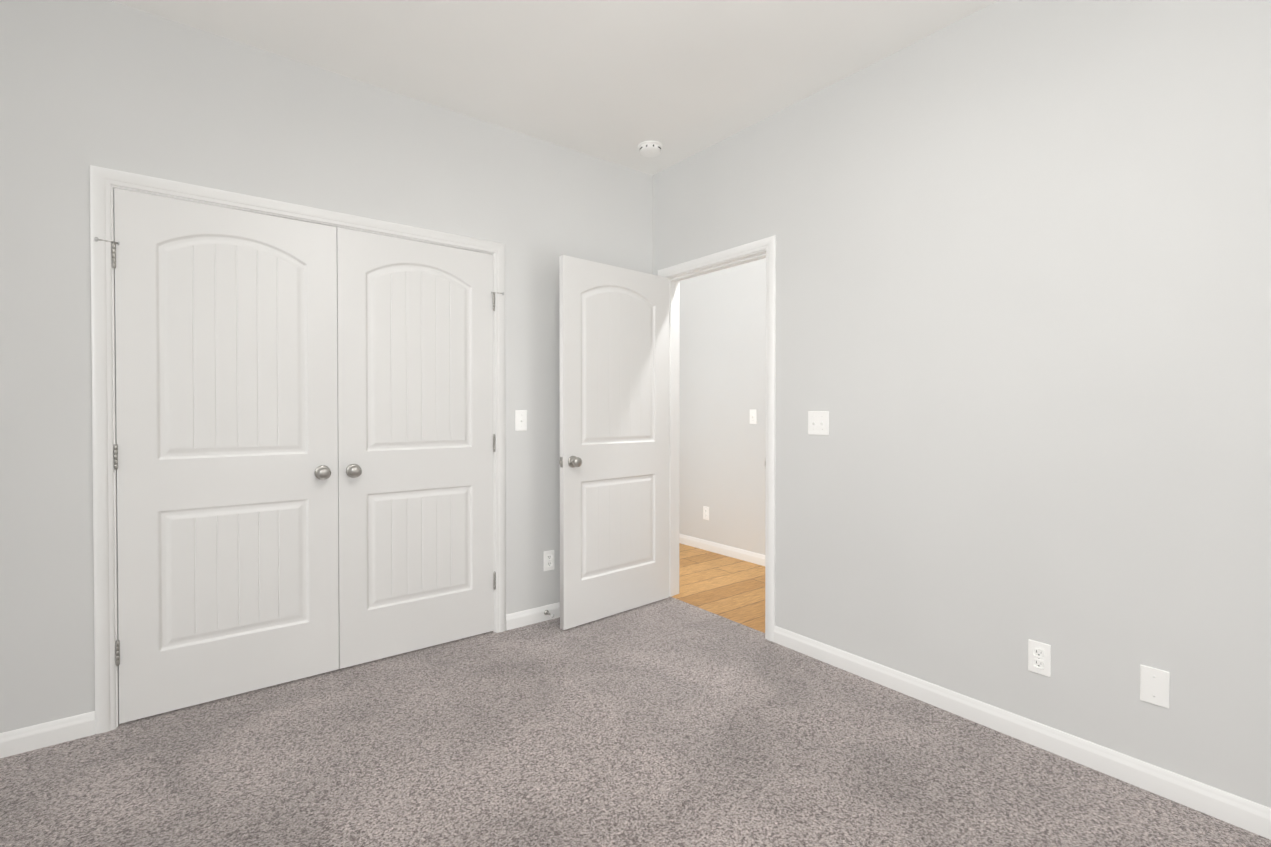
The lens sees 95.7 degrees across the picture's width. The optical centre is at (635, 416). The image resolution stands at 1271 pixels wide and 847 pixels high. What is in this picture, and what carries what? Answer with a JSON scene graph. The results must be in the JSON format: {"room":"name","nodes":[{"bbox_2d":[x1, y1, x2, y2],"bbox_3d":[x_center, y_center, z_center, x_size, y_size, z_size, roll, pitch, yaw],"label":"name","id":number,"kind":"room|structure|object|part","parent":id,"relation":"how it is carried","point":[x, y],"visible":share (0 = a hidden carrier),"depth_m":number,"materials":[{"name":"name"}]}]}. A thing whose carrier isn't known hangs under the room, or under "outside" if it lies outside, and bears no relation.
{"room":"empty bedroom","nodes":[
{"label":"empty bedroom","id":0,"kind":"room"},
{"bbox_2d":[0,0,652,732],"bbox_3d":[-1.229,-0.195,2.826,3.540,2.745,0.120,0,1,-38],"label":"wall","id":1,"kind":"structure","parent":0,"point":[86,84],"depth_m":2.28,"materials":[{"name":"paint"}]},
{"bbox_2d":[0,711,94,757],"bbox_3d":[-2.255,1.145,1.962,0.602,0.083,0.014,0,1,-38],"label":"baseboard","id":2,"kind":"structure","parent":1,"relation":"attached to","point":[33,737],"depth_m":2.06,"materials":[{"name":"paint"}]},
{"bbox_2d":[114,225,117,557],"bbox_3d":[-1.402,0.154,2.690,1.524,2.050,0.035,0,1,-38],"label":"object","id":3,"kind":"object","parent":1,"relation":"attached to","point":[116,432],"visible":0.05,"depth_m":2.21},
{"bbox_2d":[94,188,338,723],"bbox_3d":[-1.682,0.153,2.386,0.811,2.034,0.098,0,1,-38],"label":"closet door","id":4,"kind":"structure","parent":1,"relation":"in","point":[226,456],"depth_m":2.38,"materials":[{"name":"paint"}]},
{"bbox_2d":[90,165,505,733],"bbox_3d":[-1.405,0.144,2.694,1.564,2.070,0.120,0,1,-38],"label":"door frame","id":5,"kind":"structure","parent":1,"relation":"attached to","point":[114,433],"depth_m":2.21,"materials":[{"name":"paint"}]},
{"bbox_2d":[336,227,503,668],"bbox_3d":[-1.037,0.148,2.884,0.811,2.034,0.098,0,1,-38],"label":"closet door","id":6,"kind":"structure","parent":1,"relation":"in","point":[416,450],"depth_m":2.85,"materials":[{"name":"paint"}]},
{"bbox_3d":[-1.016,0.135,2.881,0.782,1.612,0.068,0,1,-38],"label":"knob","id":7,"kind":"part","parent":6,"relation":"part of","materials":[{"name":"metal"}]},
{"bbox_2d":[515,410,526,430],"bbox_3d":[-0.634,0.024,3.202,0.070,0.114,0.017,0,1,-38],"label":"light switch","id":8,"kind":"object","parent":1,"relation":"attached to","point":[520,420],"visible":1,"depth_m":3.20,"materials":[{"name":"plastic"}]},
{"bbox_2d":[506,602,559,630],"bbox_3d":[-0.297,1.129,3.477,1.046,0.083,0.014,0,1,-38],"label":"baseboard","id":9,"kind":"structure","parent":1,"relation":"attached to","point":[525,618],"depth_m":3.25,"materials":[{"name":"paint"}]},
{"bbox_2d":[544,610,553,617],"bbox_3d":[-0.488,1.126,3.271,0.030,0.030,0.078,0,1,-38],"label":"door stop","id":10,"kind":"object","parent":9,"relation":"attached to","point":[546,612],"visible":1,"depth_m":3.28,"materials":[{"name":"grey metal"}]},
{"bbox_2d":[544,550,553,570],"bbox_3d":[-0.497,0.832,3.320,0.070,0.114,0.011,0,1,-38],"label":"electrical outlet","id":11,"kind":"object","parent":1,"relation":"attached to","point":[549,560],"visible":1,"depth_m":3.32,"materials":[{"name":"plastic"}]},
{"bbox_2d":[109,0,997,175],"bbox_3d":[-0.321,-1.615,2.552,4.660,0.100,6.840,0,1,-38],"label":"ceiling","id":12,"kind":"structure","parent":0,"point":[618,82],"depth_m":2.47,"materials":[{"name":"paint"}]},
{"bbox_2d":[638,141,662,156],"bbox_3d":[0.087,-1.549,3.353,0.144,0.049,0.144,0,1,-38],"label":"smoke detector","id":13,"kind":"object","parent":12,"relation":"attached to","point":[650,148],"visible":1,"depth_m":3.31,"materials":[{"name":"plastic"}]},
{"bbox_2d":[0,596,1270,846],"bbox_3d":[-0.196,1.197,1.541,3.345,0.012,4.800,0,1,-38],"label":"floor carpet","id":14,"kind":"object","parent":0,"point":[670,722],"visible":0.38,"depth_m":1.96,"materials":[{"name":"grey carpet"}]},
{"bbox_2d":[672,543,764,632],"bbox_3d":[0.880,1.175,3.763,1.075,0.009,6.200,0,1,-38],"label":"floor","id":15,"kind":"structure","parent":0,"point":[730,588],"depth_m":3.97,"materials":[{"name":"brown wood"}]},
{"bbox_2d":[679,258,765,554],"bbox_3d":[1.352,-0.209,4.114,0.120,2.745,6.440,0,1,-38],"label":"wall","id":16,"kind":"structure","parent":0,"point":[722,439],"depth_m":4.81,"materials":[{"name":"paint"}]},
{"bbox_2d":[703,506,708,519],"bbox_3d":[0.609,0.839,4.979,0.011,0.114,0.070,0,1,-38],"label":"outlet","id":17,"kind":"object","parent":16,"relation":"attached to","point":[705,513],"visible":1,"depth_m":4.98,"materials":[{"name":"plastic"}]},
{"bbox_2d":[679,534,764,565],"bbox_3d":[1.300,1.126,4.087,0.014,0.083,6.200,0,1,-38],"label":"baseboard","id":18,"kind":"structure","parent":16,"relation":"attached to","point":[741,554],"depth_m":4.81,"materials":[{"name":"paint"}]},
{"bbox_2d":[750,409,756,423],"bbox_3d":[0.927,0.003,4.554,0.017,0.114,0.070,0,1,-38],"label":"hall light switch","id":19,"kind":"object","parent":16,"relation":"attached to","point":[753,416],"visible":1,"depth_m":4.55,"materials":[{"name":"plastic"}]},
{"bbox_2d":[653,0,1270,807],"bbox_3d":[1.421,-0.188,2.195,0.120,2.745,4.120,0,1,-38],"label":"wall","id":20,"kind":"structure","parent":0,"point":[1023,302],"depth_m":2.06,"materials":[{"name":"paint"}]},
{"bbox_2d":[559,255,668,629],"bbox_3d":[-0.101,0.151,3.400,0.831,2.017,0.165,-1,1,-42],"label":"bedroom door","id":21,"kind":"structure","parent":20,"relation":"in","point":[614,440],"depth_m":3.35,"materials":[{"name":"paint"}]},
{"bbox_2d":[658,235,775,641],"bbox_3d":[0.487,0.115,3.405,0.154,2.114,0.946,0,1,-38],"label":"door frame","id":22,"kind":"structure","parent":20,"relation":"attached to","point":[768,244],"depth_m":3.20,"materials":[{"name":"paint"}]},
{"bbox_2d":[808,411,828,434],"bbox_3d":[0.881,0.033,2.783,0.017,0.114,0.116,0,1,-38],"label":"double light switch","id":23,"kind":"object","parent":20,"relation":"attached to","point":[818,422],"visible":1,"depth_m":2.78,"materials":[{"name":"plastic"}]},
{"bbox_2d":[773,626,1270,839],"bbox_3d":[1.639,1.147,1.817,0.014,0.083,2.992,0,1,-38],"label":"baseboard","id":24,"kind":"structure","parent":20,"relation":"attached to","point":[1242,813],"depth_m":2.01,"materials":[{"name":"paint"}]},
{"bbox_2d":[1028,639,1050,676],"bbox_3d":[1.448,0.868,2.064,0.011,0.114,0.070,0,1,-38],"label":"electrical outlet","id":25,"kind":"object","parent":20,"relation":"attached to","point":[1039,657],"visible":1,"depth_m":2.06,"materials":[{"name":"plastic"}]},
{"bbox_2d":[1140,665,1169,707],"bbox_3d":[1.640,0.853,1.818,0.007,0.114,0.070,0,1,-38],"label":"blank wall plate","id":26,"kind":"object","parent":20,"relation":"attached to","point":[1154,685],"visible":1,"depth_m":1.82,"materials":[{"name":"plastic"}]}
]}

